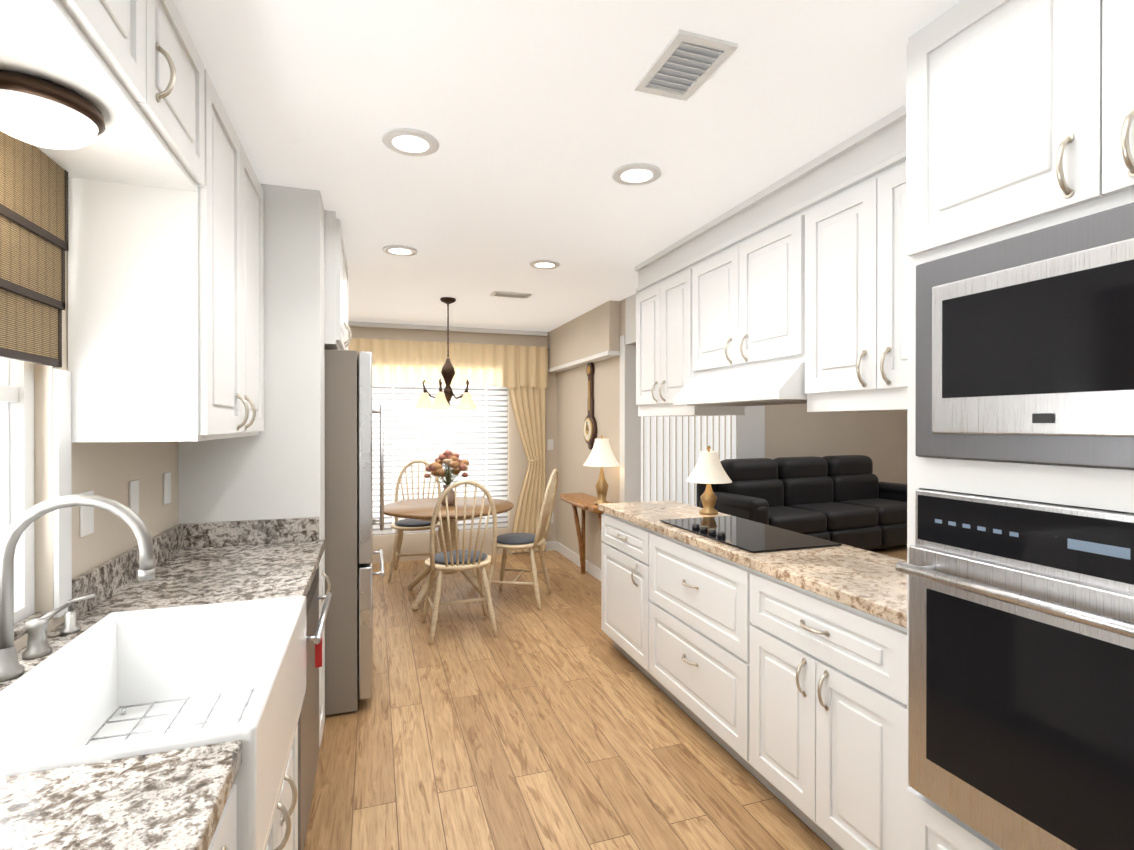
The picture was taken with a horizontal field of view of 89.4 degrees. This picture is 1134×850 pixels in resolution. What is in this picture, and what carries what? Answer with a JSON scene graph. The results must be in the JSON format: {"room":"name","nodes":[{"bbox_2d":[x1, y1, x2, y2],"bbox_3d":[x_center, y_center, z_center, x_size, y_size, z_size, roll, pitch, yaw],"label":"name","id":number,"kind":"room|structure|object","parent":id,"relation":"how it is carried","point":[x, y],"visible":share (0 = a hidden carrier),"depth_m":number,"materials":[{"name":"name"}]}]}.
{"room":"kitchen","nodes":[
{"label":"kitchen","id":0,"kind":"room"},
{"bbox_2d":[14,251,181,651],"bbox_3d":[-1.107,0.198,0.727,0.120,2.440,5.730,0,0,-19],"label":"wall","id":1,"kind":"structure","parent":0,"point":[107,469],"depth_m":1.64,"materials":[{"name":"beige paint"}]},
{"bbox_2d":[0,131,67,366],"bbox_3d":[-1.044,-0.391,0.768,0.023,0.494,1.432,0,0,-19],"label":"window shade","id":2,"kind":"object","parent":1,"relation":"attached to","point":[33,213],"visible":0.98,"depth_m":1.31,"materials":[{"name":"beige wicker"}]},
{"bbox_2d":[0,357,71,639],"bbox_3d":[-1.093,-0.069,0.758,0.097,1.102,1.510,0,0,-19],"label":"kitchen window","id":3,"kind":"structure","parent":1,"relation":"in","point":[16,439],"depth_m":1.38,"materials":[{"name":"white glass"}]},
{"bbox_2d":[0,0,167,135],"bbox_3d":[-0.874,-0.831,0.718,0.312,0.376,0.964,0,0,-19],"label":"upper cabinet","id":4,"kind":"object","parent":1,"relation":"attached to","point":[110,53],"depth_m":1.05,"materials":[{"name":"white wood"}]},
{"bbox_2d":[80,490,93,536],"bbox_3d":[-1.330,0.245,1.587,0.006,0.120,0.070,0,0,-19],"label":"electrical outlet plate","id":5,"kind":"object","parent":1,"relation":"attached to","point":[86,520],"depth_m":1.58,"materials":[{"name":"white plastic"}]},
{"bbox_2d":[36,0,211,195],"bbox_3d":[-1.073,-0.833,1.307,0.312,0.376,0.487,0,0,-19],"label":"upper cabinet","id":6,"kind":"object","parent":1,"relation":"attached to","point":[181,160],"depth_m":1.42,"materials":[{"name":"white wood"}]},
{"bbox_2d":[0,70,105,149],"bbox_3d":[-1.036,-0.599,1.124,0.204,0.086,0.204,0,0,-19],"label":"flush ceiling light","id":7,"kind":"object","parent":6,"relation":"attached to","point":[39,112],"visible":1,"depth_m":1.08,"materials":[{"name":"white glass"}]},
{"bbox_2d":[72,523,183,616],"bbox_3d":[-1.008,0.458,0.664,0.020,0.100,3.547,0,0,-19],"label":"backsplash","id":8,"kind":"structure","parent":1,"relation":"attached to","point":[107,578],"depth_m":1.72,"materials":[{"name":"grey stone"}]},
{"bbox_2d":[129,480,138,514],"bbox_3d":[-1.435,0.244,1.899,0.006,0.120,0.070,0,0,-19],"label":"electrical outlet plate","id":9,"kind":"object","parent":1,"relation":"attached to","point":[133,485],"depth_m":1.89,"materials":[{"name":"white plastic"}]},
{"bbox_2d":[68,82,263,441],"bbox_3d":[-1.294,-0.490,1.964,0.312,1.066,0.897,0,0,-19],"label":"upper cabinet","id":10,"kind":"object","parent":1,"relation":"attached to","point":[165,277],"depth_m":1.56,"materials":[{"name":"white wood"}]},
{"bbox_2d":[163,472,170,504],"bbox_3d":[-1.538,0.243,2.202,0.006,0.120,0.070,0,0,-19],"label":"electrical outlet plate","id":11,"kind":"object","parent":1,"relation":"attached to","point":[166,476],"depth_m":2.19,"materials":[{"name":"white plastic"}]},
{"bbox_2d":[324,210,351,349],"bbox_3d":[-1.509,-0.708,3.108,0.638,0.637,0.937,0,0,-19],"label":"upper cabinet","id":12,"kind":"object","parent":1,"relation":"attached to","point":[336,328],"visible":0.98,"depth_m":2.75,"materials":[{"name":"white wood"}]},
{"bbox_2d":[182,183,324,745],"bbox_3d":[-1.361,0.192,2.542,0.510,2.440,0.230,0,0,-19],"label":"wall","id":13,"kind":"structure","parent":0,"point":[275,469],"depth_m":2.47,"materials":[{"name":"white paint"}]},
{"bbox_2d":[184,517,319,548],"bbox_3d":[-1.323,0.452,2.419,0.507,0.100,0.021,0,0,-19],"label":"backsplash","id":14,"kind":"structure","parent":13,"relation":"attached to","point":[258,532],"depth_m":2.41,"materials":[{"name":"grey stone"}]},
{"bbox_2d":[174,0,959,331],"bbox_3d":[1.707,-1.059,2.845,10.540,0.060,8.190,0,0,-19],"label":"ceiling","id":15,"kind":"structure","parent":0,"point":[540,120],"depth_m":1.92,"materials":[{"name":"white paint"}]},
{"bbox_2d":[382,245,417,255],"bbox_3d":[-0.982,-1.024,3.368,0.200,0.010,0.200,0,0,-19],"label":"recessed light","id":16,"kind":"object","parent":15,"relation":"in","point":[399,250],"visible":0.98,"depth_m":3.35,"materials":[{"name":"white"}]},
{"bbox_2d":[382,128,438,155],"bbox_3d":[-0.565,-1.020,2.073,0.200,0.010,0.200,0,0,-19],"label":"recessed light","id":17,"kind":"object","parent":15,"relation":"in","point":[409,141],"visible":1,"depth_m":2.06,"materials":[{"name":"white"}]},
{"bbox_2d":[415,297,476,408],"bbox_3d":[-0.986,-0.583,4.695,0.518,0.898,0.521,0,0,-19],"label":"chandelier","id":18,"kind":"object","parent":15,"relation":"hanging from","point":[442,399],"visible":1,"depth_m":4.64,"materials":[{"name":"brown metal"}]},
{"bbox_2d":[490,291,531,298],"bbox_3d":[-0.442,-1.026,4.521,0.300,0.013,0.150,0,0,-19],"label":"ceiling vent","id":19,"kind":"object","parent":15,"relation":"in","point":[511,294],"visible":1,"depth_m":4.50,"materials":[{"name":"white metal"}]},
{"bbox_2d":[529,260,559,268],"bbox_3d":[-0.141,-1.025,3.662,0.200,0.010,0.200,0,0,-19],"label":"recessed light","id":20,"kind":"object","parent":15,"relation":"in","point":[544,264],"visible":1,"depth_m":3.64,"materials":[{"name":"white"}]},
{"bbox_2d":[548,300,619,372],"bbox_3d":[0.110,-0.808,5.577,0.112,0.452,1.747,0,0,-19],"label":"soffit","id":21,"kind":"structure","parent":15,"relation":"attached to","point":[592,335],"depth_m":5.25,"materials":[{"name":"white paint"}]},
{"bbox_2d":[612,163,660,185],"bbox_3d":[0.284,-1.021,2.339,0.200,0.010,0.200,0,0,-19],"label":"recessed light","id":22,"kind":"object","parent":15,"relation":"in","point":[634,174],"visible":1,"depth_m":2.32,"materials":[{"name":"white"}]},
{"bbox_2d":[634,29,737,100],"bbox_3d":[0.331,-1.018,1.637,0.180,0.013,0.270,0,0,-19],"label":"ceiling vent","id":23,"kind":"object","parent":15,"relation":"in","point":[685,65],"visible":0.98,"depth_m":1.62,"materials":[{"name":"white metal"}]},
{"bbox_2d":[557,292,637,568],"bbox_3d":[1.214,0.192,2.683,0.120,2.440,7.950,0,0,-19],"label":"wall","id":24,"kind":"structure","parent":0,"point":[573,454],"depth_m":5.53,"materials":[{"name":"beige paint"}]},
{"bbox_2d":[555,541,600,580],"bbox_3d":[0.156,1.353,5.599,0.015,0.100,1.747,0,0,-19],"label":"baseboard","id":25,"kind":"structure","parent":24,"relation":"attached to","point":[590,568],"depth_m":5.76,"materials":[{"name":"white wood"}]},
{"bbox_2d":[583,362,596,448],"bbox_3d":[0.209,-0.214,5.377,0.052,0.885,0.270,0,0,-19],"label":"clock","id":26,"kind":"object","parent":24,"relation":"attached to","point":[590,429],"visible":0.85,"depth_m":5.34,"materials":[{"name":"brown wood"}]},
{"bbox_2d":[635,235,744,415],"bbox_3d":[0.724,-0.542,3.409,0.337,0.972,0.758,0,0,-19],"label":"upper cabinet","id":27,"kind":"object","parent":24,"relation":"attached to","point":[661,298],"depth_m":3.35,"materials":[{"name":"white wood"}]},
{"bbox_2d":[687,175,786,379],"bbox_3d":[0.958,-0.639,2.716,0.337,0.772,0.840,0,0,-19],"label":"upper cabinet","id":28,"kind":"object","parent":24,"relation":"attached to","point":[737,260],"depth_m":2.66,"materials":[{"name":"white wood"}]},
{"bbox_2d":[673,362,806,405],"bbox_3d":[0.905,-0.175,2.699,0.445,0.151,0.832,0,0,-19],"label":"range hood","id":29,"kind":"object","parent":28,"relation":"attached to","point":[779,385],"visible":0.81,"depth_m":2.51,"materials":[{"name":"white metal"}]},
{"bbox_2d":[787,104,907,411],"bbox_3d":[1.193,-0.537,2.019,0.337,0.972,0.765,0,0,-19],"label":"upper cabinet","id":30,"kind":"object","parent":24,"relation":"attached to","point":[807,263],"depth_m":2.04,"materials":[{"name":"white wood"}]},
{"bbox_2d":[304,545,906,849],"bbox_3d":[1.707,1.441,2.853,10.540,0.060,8.190,0,0,-19],"label":"floor","id":31,"kind":"structure","parent":0,"point":[558,721],"depth_m":2.52,"materials":[{"name":"brown wood"}]},
{"bbox_2d":[208,761,241,849],"bbox_3d":[-0.684,0.983,0.529,0.547,0.870,0.800,0,0,-19],"label":"base cabinet","id":32,"kind":"object","parent":31,"relation":"on","point":[225,837],"depth_m":0.86,"materials":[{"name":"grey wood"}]},
{"bbox_2d":[0,740,241,849],"bbox_3d":[-0.487,0.530,-0.046,0.552,0.040,1.867,0,0,-19],"label":"countertop","id":33,"kind":"structure","parent":32,"relation":"on","point":[173,799],"depth_m":0.77,"materials":[{"name":"white stone"}]},
{"bbox_2d":[0,596,306,849],"bbox_3d":[-0.856,0.629,1.220,0.476,0.277,0.760,0,0,-19],"label":"sink","id":34,"kind":"object","parent":33,"relation":"in","point":[116,685],"visible":0.79,"depth_m":1.37,"materials":[{"name":"white ceramic"}]},
{"bbox_2d":[266,725,297,849],"bbox_3d":[-0.911,1.096,1.202,0.547,0.640,0.766,0,0,-19],"label":"base cabinet","id":35,"kind":"object","parent":31,"relation":"on","point":[284,830],"depth_m":1.39,"materials":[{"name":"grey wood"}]},
{"bbox_2d":[316,545,327,746],"bbox_3d":[-1.282,0.978,2.301,0.547,0.870,0.274,0,0,-19],"label":"base cabinet","id":36,"kind":"object","parent":31,"relation":"on","point":[321,571],"depth_m":2.41,"materials":[{"name":"grey wood"}]},
{"bbox_2d":[64,539,324,636],"bbox_3d":[-1.177,0.524,1.997,0.552,0.040,0.914,0,0,-19],"label":"countertop","id":37,"kind":"structure","parent":36,"relation":"on","point":[209,574],"depth_m":1.88,"materials":[{"name":"grey stone"}]},
{"bbox_2d":[0,494,154,681],"bbox_3d":[-1.032,0.324,1.222,0.283,0.362,0.481,0,0,-19],"label":"faucet","id":38,"kind":"object","parent":37,"relation":"on","point":[11,667],"visible":1,"depth_m":1.18,"materials":[{"name":"silver metal"}]},
{"bbox_2d":[298,565,331,849],"bbox_3d":[-1.108,0.978,1.896,0.579,0.862,0.600,0,0,-19],"label":"dishwasher","id":39,"kind":"object","parent":36,"relation":"in","point":[308,739],"visible":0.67,"depth_m":1.89,"materials":[{"name":"silver metal"}]},
{"bbox_2d":[324,349,384,715],"bbox_3d":[-1.423,0.523,3.139,0.798,1.775,0.900,0,0,-19],"label":"fridge","id":40,"kind":"object","parent":31,"relation":"on","point":[350,521],"visible":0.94,"depth_m":2.79,"materials":[{"name":"silver metal"}]},
{"bbox_2d":[388,460,440,582],"bbox_3d":[-1.416,0.876,5.399,0.468,1.061,0.544,0,0,-11],"label":"chair","id":41,"kind":"object","parent":31,"relation":"on","point":[403,525],"visible":0.62,"depth_m":5.38,"materials":[{"name":"brown wood"}]},
{"bbox_2d":[384,497,513,610],"bbox_3d":[-0.974,1.031,4.696,1.070,0.750,1.070,0,0,-19],"label":"dining table","id":42,"kind":"object","parent":31,"relation":"on","point":[421,509],"visible":0.71,"depth_m":4.57,"materials":[{"name":"brown wood"}]},
{"bbox_2d":[424,450,468,505],"bbox_3d":[-0.991,0.429,4.725,0.379,0.449,0.406,0,0,-19],"label":"flower centerpiece","id":43,"kind":"object","parent":42,"relation":"on","point":[449,459],"visible":0.98,"depth_m":4.65,"materials":[{"name":"plant"}]},
{"bbox_2d":[422,480,497,644],"bbox_3d":[-0.728,0.880,3.904,0.468,1.061,0.544,0,0,-19],"label":"chair","id":44,"kind":"object","parent":31,"relation":"on","point":[463,559],"visible":1,"depth_m":3.76,"materials":[{"name":"brown wood"}]},
{"bbox_2d":[486,469,558,609],"bbox_3d":[-0.344,0.878,4.589,0.544,1.061,0.468,0,0,9],"label":"chair","id":45,"kind":"object","parent":31,"relation":"on","point":[518,541],"visible":0.94,"depth_m":4.49,"materials":[{"name":"brown wood"}]},
{"bbox_2d":[560,493,611,573],"bbox_3d":[0.178,1.030,5.074,0.275,0.752,0.900,0,0,-19],"label":"console table","id":46,"kind":"object","parent":31,"relation":"on","point":[583,501],"visible":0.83,"depth_m":5.37,"materials":[{"name":"brown wood"}]},
{"bbox_2d":[583,435,619,504],"bbox_3d":[0.287,0.368,4.740,0.304,0.572,0.309,0,0,-19],"label":"light","id":47,"kind":"object","parent":46,"relation":"on","point":[601,455],"visible":1,"depth_m":4.68,"materials":[{"name":"white fabric"}]},
{"bbox_2d":[598,508,637,667],"bbox_3d":[0.556,0.975,3.383,0.500,0.870,0.665,0,0,-19],"label":"base cabinet","id":48,"kind":"object","parent":31,"relation":"on","point":[619,548],"depth_m":3.35,"materials":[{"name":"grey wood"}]},
{"bbox_2d":[638,524,741,764],"bbox_3d":[0.797,0.977,2.671,0.500,0.870,0.970,0,0,-19],"label":"base cabinet","id":49,"kind":"object","parent":31,"relation":"on","point":[690,596],"depth_m":2.57,"materials":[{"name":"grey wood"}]},
{"bbox_2d":[696,455,906,549],"bbox_3d":[2.874,0.890,6.491,2.800,1.020,1.000,0,0,-25],"label":"sofa","id":50,"kind":"object","parent":31,"relation":"on","point":[851,500],"visible":0.73,"depth_m":6.32,"materials":[{"name":"black leather"}]},
{"bbox_2d":[742,564,906,849],"bbox_3d":[1.044,0.979,1.941,0.500,0.870,0.700,0,0,-19],"label":"base cabinet","id":51,"kind":"object","parent":31,"relation":"on","point":[781,676],"depth_m":1.81,"materials":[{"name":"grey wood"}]},
{"bbox_2d":[598,500,906,623],"bbox_3d":[0.804,0.522,2.664,0.530,0.040,2.225,0,0,-19],"label":"countertop","id":52,"kind":"structure","parent":51,"relation":"on","point":[865,578],"depth_m":2.10,"materials":[{"name":"beige stone"}]},
{"bbox_2d":[686,446,731,514],"bbox_3d":[0.801,0.308,3.235,0.254,0.382,0.258,0,0,-19],"label":"light","id":53,"kind":"object","parent":52,"relation":"on","point":[708,470],"visible":1,"depth_m":3.19,"materials":[{"name":"white fabric"}]},
{"bbox_2d":[660,516,841,552],"bbox_3d":[0.811,0.485,2.674,0.440,0.030,0.770,0,0,-19],"label":"cooktop","id":54,"kind":"object","parent":52,"relation":"in","point":[747,535],"visible":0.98,"depth_m":2.57,"materials":[{"name":"black glass"}]},
{"bbox_2d":[905,0,1133,849],"bbox_3d":[1.302,0.198,1.192,0.662,2.437,0.870,0,0,-19],"label":"tall cabinet","id":55,"kind":"object","parent":31,"relation":"on","point":[1019,117],"visible":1,"depth_m":1.26,"materials":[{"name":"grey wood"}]},
{"bbox_2d":[895,489,1133,849],"bbox_3d":[1.257,0.549,1.178,0.697,0.765,0.790,0,0,-19],"label":"oven","id":56,"kind":"object","parent":55,"relation":"in","point":[1021,680],"visible":1,"depth_m":1.20,"materials":[{"name":"silver metal"}]},
{"bbox_2d":[915,202,1133,468],"bbox_3d":[1.293,-0.164,1.189,0.620,0.490,0.790,0,0,-19],"label":"microwave","id":57,"kind":"object","parent":55,"relation":"in","point":[1024,348],"visible":1,"depth_m":1.19,"materials":[{"name":"silver metal"}]},
{"bbox_2d":[348,326,906,562],"bbox_3d":[0.416,0.180,6.672,10.540,2.440,0.120,0,0,-19],"label":"wall","id":58,"kind":"structure","parent":0,"point":[879,439],"depth_m":7.05,"materials":[{"name":"beige paint"}]},
{"bbox_2d":[348,321,546,335],"bbox_3d":[-2.329,-1.011,5.658,4.447,0.047,0.032,0,0,-19],"label":"crown molding","id":59,"kind":"structure","parent":58,"relation":"attached to","point":[438,328],"depth_m":5.99,"materials":[{"name":"white wood"}]},
{"bbox_2d":[348,338,548,388],"bbox_3d":[-1.683,-0.628,5.820,3.140,0.460,0.067,0,0,-19],"label":"curtain","id":60,"kind":"object","parent":58,"relation":"attached to","point":[410,363],"visible":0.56,"depth_m":5.98,"materials":[{"name":"beige fabric"}]},
{"bbox_2d":[508,349,545,552],"bbox_3d":[-0.439,0.281,6.257,0.455,2.200,0.093,0,0,-19],"label":"curtain","id":61,"kind":"object","parent":58,"relation":"attached to","point":[528,403],"visible":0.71,"depth_m":6.27,"materials":[{"name":"beige fabric"}]},
{"bbox_2d":[511,541,554,552],"bbox_3d":[-0.379,1.351,6.333,0.493,0.100,0.015,0,0,-19],"label":"baseboard","id":62,"kind":"structure","parent":58,"relation":"attached to","point":[550,545],"depth_m":6.39,"materials":[{"name":"white wood"}]},
{"bbox_2d":[547,439,553,449],"bbox_3d":[-0.184,0.220,6.402,0.070,0.120,0.006,0,0,-19],"label":"electrical outlet plate","id":63,"kind":"object","parent":58,"relation":"attached to","point":[550,442],"depth_m":6.40,"materials":[{"name":"white plastic"}]},
{"bbox_2d":[641,415,735,505],"bbox_3d":[1.141,0.309,6.791,2.090,2.100,0.080,0,0,-19],"label":"window blinds","id":64,"kind":"object","parent":58,"relation":"attached to","point":[666,458],"visible":0.21,"depth_m":6.84,"materials":[{"name":"white plastic"}]},
{"bbox_2d":[620,335,764,502],"bbox_3d":[1.481,0.183,5.983,2.762,2.437,1.861,0,0,-19],"label":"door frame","id":65,"kind":"structure","parent":58,"relation":"attached to","point":[750,433],"depth_m":4.70,"materials":[{"name":"white"}]},
{"bbox_3d":[-1.812,0.212,5.954,2.414,1.814,0.045,0,0,-19],"label":"dining room window","id":66,"kind":"structure","parent":0,"visible":0},
{"bbox_2d":[372,383,507,534],"bbox_3d":[-1.790,0.218,5.892,2.410,1.824,0.057,0,0,-19],"label":"window blinds","id":67,"kind":"object","parent":66,"relation":"attached to","point":[477,438],"visible":0.38,"depth_m":6.03,"materials":[{"name":"white plastic"}]}
]}

